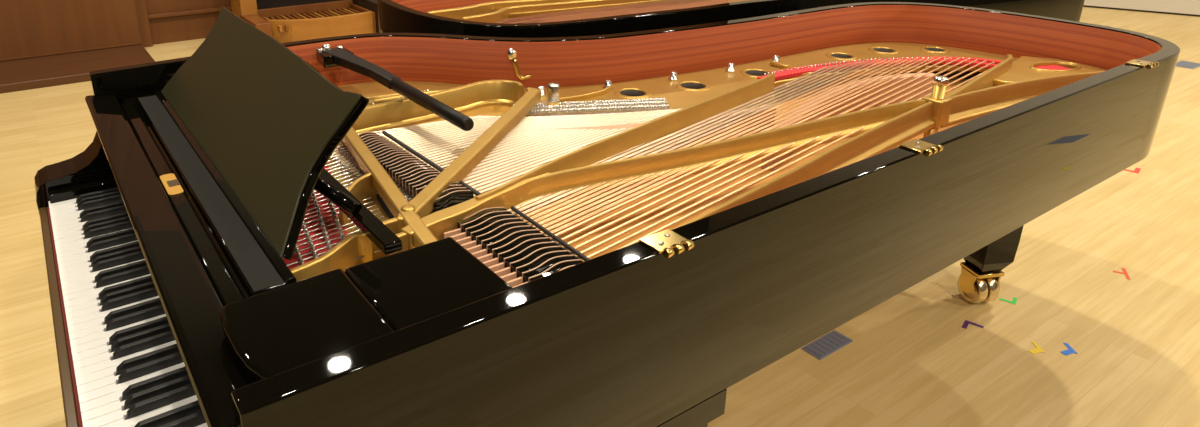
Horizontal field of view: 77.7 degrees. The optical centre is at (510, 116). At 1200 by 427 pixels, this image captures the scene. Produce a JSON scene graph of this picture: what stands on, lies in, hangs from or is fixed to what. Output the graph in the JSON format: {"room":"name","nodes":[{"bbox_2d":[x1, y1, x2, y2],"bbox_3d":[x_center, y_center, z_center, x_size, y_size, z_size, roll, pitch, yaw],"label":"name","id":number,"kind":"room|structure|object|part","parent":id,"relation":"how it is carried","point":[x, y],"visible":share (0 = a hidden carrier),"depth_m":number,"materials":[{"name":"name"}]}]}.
{"room":"concert hall stage","nodes":[
{"label":"concert hall stage","id":0,"kind":"room"},
{"bbox_2d":[0,0,140,61],"bbox_3d":[-6.024,-1.560,3.984,6.830,3.400,0.280,-12,23,-31],"label":"wall","id":1,"kind":"structure","parent":0,"point":[27,27],"depth_m":5.83,"materials":[{"name":"brown wood"}]},
{"bbox_2d":[0,42,141,60],"bbox_3d":[-5.935,0.019,4.403,6.830,0.010,0.015,-12,23,-31],"label":"trim","id":2,"kind":"structure","parent":1,"relation":"attached to","point":[140,42],"depth_m":5.89,"materials":[{"name":"brown wood"}]},
{"bbox_2d":[0,44,154,93],"bbox_3d":[-5.730,0.159,4.122,6.830,0.060,0.760,-12,23,-31],"label":"trim","id":3,"kind":"structure","parent":1,"relation":"attached to","point":[68,68],"depth_m":5.52,"materials":[{"name":"brown wood"}]},
{"bbox_2d":[146,0,231,44],"bbox_3d":[1.227,-3.203,8.598,10.670,3.400,0.080,-12,23,-31],"label":"wall","id":4,"kind":"structure","parent":0,"point":[192,26],"depth_m":6.49,"materials":[{"name":"brown wood"}]},
{"bbox_2d":[134,0,152,46],"bbox_3d":[-3.164,-2.218,5.832,0.095,3.400,0.150,-12,23,-31],"label":"trim","id":5,"kind":"structure","parent":4,"relation":"attached to","point":[140,5],"depth_m":6.27,"materials":[{"name":"brown wood"}]},
{"bbox_2d":[148,6,231,18],"bbox_3d":[-2.813,-0.913,6.489,0.690,0.030,0.050,-12,23,-31],"label":"trim","id":6,"kind":"structure","parent":4,"relation":"attached to","point":[198,11],"depth_m":6.45,"materials":[{"name":"brown wood"}]},
{"bbox_2d":[0,7,1199,426],"bbox_3d":[1.608,0.675,2.777,17.500,0.100,15.000,-12,23,-31],"label":"floor","id":7,"kind":"structure","parent":0,"point":[910,360],"depth_m":2.54,"materials":[{"name":"brown wood"}]},
{"bbox_2d":[230,0,378,42],"bbox_3d":[-1.660,-1.276,6.528,1.450,1.150,0.980,-12,23,-31],"label":"organ console","id":8,"kind":"object","parent":7,"relation":"on","point":[285,21],"visible":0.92,"depth_m":6.43,"materials":[{"name":"orange wood"}]},
{"bbox_3d":[-2.164,-0.727,6.296,0.125,0.210,0.470,-12,23,-31],"label":"pedal frame","id":9,"kind":"part","parent":8,"relation":"part of","materials":[{"name":"brown wood"}]},
{"bbox_3d":[-1.966,-1.386,6.847,0.990,1.150,0.080,-12,23,-31],"label":"knee panel","id":10,"kind":"part","parent":8,"relation":"part of","materials":[{"name":"brown wood"}]},
{"bbox_3d":[-1.795,-0.949,6.775,1.240,0.170,0.040,-12,23,-31],"label":"pedal rail","id":11,"kind":"part","parent":8,"relation":"part of","materials":[{"name":"brown wood"}]},
{"bbox_3d":[-1.355,-0.890,6.753,0.030,0.210,0.550,-12,23,-31],"label":"pedal frame","id":12,"kind":"part","parent":8,"relation":"part of","materials":[{"name":"brown wood"}]},
{"bbox_2d":[34,2,1179,426],"bbox_3d":[0.399,0.252,2.091,2.881,1.161,1.508,-12,23,-31],"label":"grand piano","id":13,"kind":"object","parent":7,"relation":"on","point":[252,229],"visible":1,"depth_m":1.39,"materials":[{"name":"black paint"}]},
{"bbox_3d":[-1.103,0.146,1.857,0.170,0.330,0.114,-12,23,-31],"label":"arm","id":14,"kind":"part","parent":13,"relation":"part of","materials":[{"name":"black paint"}]},
{"bbox_3d":[-0.629,0.126,1.371,0.026,0.002,0.104,-12,23,-31],"label":"lock plate","id":15,"kind":"part","parent":13,"relation":"part of","materials":[{"name":"gold metal"}]},
{"bbox_3d":[-0.635,0.191,1.402,0.029,0.140,1.160,-12,23,-31],"label":"fallboard hinge rail","id":16,"kind":"part","parent":13,"relation":"part of","materials":[{"name":"black paint"}]},
{"bbox_3d":[-0.625,0.131,1.459,0.068,0.095,1.072,-12,23,-31],"label":"desk rail","id":17,"kind":"part","parent":13,"relation":"part of","materials":[{"name":"black paint"}]},
{"bbox_3d":[-0.551,-0.041,1.509,0.169,0.215,1.007,-12,23,-31],"label":"desk panel","id":18,"kind":"part","parent":13,"relation":"part of","materials":[{"name":"black wood"}]},
{"bbox_3d":[-0.544,-0.037,1.516,0.176,0.220,1.005,-12,23,-31],"label":"desk panel","id":19,"kind":"part","parent":13,"relation":"part of","materials":[{"name":"black paint"}]},
{"bbox_2d":[321,44,330,48],"bbox_3d":[-0.542,-0.196,2.169,0.032,0.034,0.030,-12,23,-31],"label":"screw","id":20,"kind":"object","parent":13,"relation":"attached to","point":[323,46],"depth_m":2.16,"materials":[{"name":"silver metal"}]},
{"bbox_3d":[-0.359,0.119,1.594,0.026,0.008,0.408,-8,21,-21],"label":"agraffe rail","id":21,"kind":"part","parent":13,"relation":"part of","materials":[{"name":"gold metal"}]},
{"bbox_3d":[-0.450,0.072,1.531,0.030,0.018,0.975,-12,23,-31],"label":"desk cross rail","id":22,"kind":"part","parent":13,"relation":"part of","materials":[{"name":"black paint"}]},
{"bbox_3d":[-0.403,-0.134,2.024,0.059,0.041,0.349,-17,25,-40],"label":"prop arm","id":23,"kind":"part","parent":13,"relation":"part of","materials":[{"name":"black wood"}]},
{"bbox_3d":[-0.176,0.095,1.568,0.008,0.007,0.430,-13,23,-32],"label":"damper rail","id":24,"kind":"part","parent":13,"relation":"part of","materials":[{"name":"black wood"}]},
{"bbox_3d":[0.075,0.205,1.249,0.006,0.007,0.270,-12,22,-30],"label":"damper rail","id":25,"kind":"part","parent":13,"relation":"part of","materials":[{"name":"black wood"}]},
{"bbox_3d":[0.116,-0.031,2.007,0.044,0.030,0.044,-12,23,-31],"label":"bolt post","id":26,"kind":"part","parent":13,"relation":"part of","materials":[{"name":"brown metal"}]},
{"bbox_3d":[0.212,0.172,1.020,0.056,0.004,0.041,-12,23,-31],"label":"hinge plate","id":27,"kind":"part","parent":13,"relation":"part of","materials":[{"name":"gold metal"}]},
{"bbox_3d":[0.746,0.054,1.351,0.054,0.004,0.041,-12,23,-31],"label":"hinge plate","id":28,"kind":"part","parent":13,"relation":"part of","materials":[{"name":"gold metal"}]},
{"bbox_3d":[1.073,0.001,1.870,0.044,0.175,0.044,-12,23,-31],"label":"bolt post","id":29,"kind":"part","parent":13,"relation":"part of","materials":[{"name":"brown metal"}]},
{"bbox_3d":[1.671,0.317,2.539,0.124,0.468,0.124,-3,19,-9],"label":"leg post","id":30,"kind":"part","parent":13,"relation":"part of","materials":[{"name":"black paint"}]},
{"bbox_3d":[1.605,-0.136,1.885,0.058,0.004,0.041,-12,23,-31],"label":"hinge plate","id":31,"kind":"part","parent":13,"relation":"part of","materials":[{"name":"gold metal"}]},
{"bbox_2d":[377,0,1109,37],"bbox_3d":[1.191,-0.141,3.444,3.405,1.007,1.464,-12,23,-31],"label":"grand piano","id":32,"kind":"object","parent":7,"relation":"on","point":[485,18],"visible":0.27,"depth_m":2.86,"materials":[{"name":"black paint"}]},
{"bbox_2d":[801,330,852,359],"bbox_3d":[1.038,0.747,2.417,0.178,0.006,0.071,-12,23,-31],"label":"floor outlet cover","id":33,"kind":"object","parent":7,"relation":"on","point":[833,341],"visible":1,"depth_m":2.41,"materials":[{"name":"grey metal"}]},
{"bbox_2d":[962,320,983,328],"bbox_3d":[1.570,0.715,2.507,0.055,0.001,0.055,16,25,39],"label":"tape mark","id":34,"kind":"object","parent":7,"relation":"on","point":[966,322],"visible":1,"depth_m":2.52,"materials":[{"name":"purple plastic"}]},
{"bbox_2d":[999,297,1016,304],"bbox_3d":[1.797,0.659,2.664,0.050,0.001,0.050,15,24,37],"label":"tape mark","id":35,"kind":"object","parent":7,"relation":"on","point":[1014,300],"visible":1,"depth_m":2.65,"materials":[{"name":"green plastic"}]},
{"bbox_2d":[1029,342,1044,354],"bbox_3d":[1.697,0.753,2.397,0.050,0.001,0.068,1,19,5],"label":"tape mark","id":36,"kind":"object","parent":7,"relation":"on","point":[1038,349],"visible":1,"depth_m":2.38,"materials":[{"name":"yellow plastic"}]},
{"bbox_2d":[1061,343,1077,354],"bbox_3d":[1.797,0.755,2.391,0.050,0.001,0.068,1,19,5],"label":"tape mark","id":37,"kind":"object","parent":7,"relation":"on","point":[1070,350],"visible":1,"depth_m":2.38,"materials":[{"name":"blue plastic"}]},
{"bbox_2d":[1113,268,1130,279],"bbox_3d":[2.337,0.600,2.829,0.045,0.001,0.090,10,22,26],"label":"tape mark","id":38,"kind":"object","parent":7,"relation":"on","point":[1123,269],"visible":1,"depth_m":2.83,"materials":[{"name":"orange"}]},
{"bbox_2d":[1125,168,1140,173],"bbox_3d":[3.159,0.268,3.768,0.085,0.001,0.085,-18,26,-42],"label":"tape mark","id":39,"kind":"object","parent":7,"relation":"on","point":[1137,170],"visible":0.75,"depth_m":3.75,"materials":[{"name":"red plastic"}]},
{"bbox_2d":[1176,60,1199,68],"bbox_3d":[5.166,-0.394,5.636,0.240,0.006,0.140,-12,23,-31],"label":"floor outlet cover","id":40,"kind":"object","parent":7,"relation":"on","point":[1185,64],"visible":0.78,"depth_m":5.63,"materials":[{"name":"grey metal"}]},
{"bbox_2d":[1084,0,1199,14],"bbox_3d":[8.429,-3.965,5.178,13.300,6.980,0.200,13,23,33],"label":"wall","id":41,"kind":"structure","parent":0,"point":[1173,6],"depth_m":7.48,"materials":[{"name":"beige paint"}]},
{"bbox_2d":[1083,5,1199,16],"bbox_3d":[8.448,-0.661,6.333,13.300,0.020,0.190,13,23,33],"label":"baseboard","id":42,"kind":"structure","parent":41,"relation":"attached to","point":[1083,5],"depth_m":7.56,"materials":[{"name":"brown wood"}]}
]}

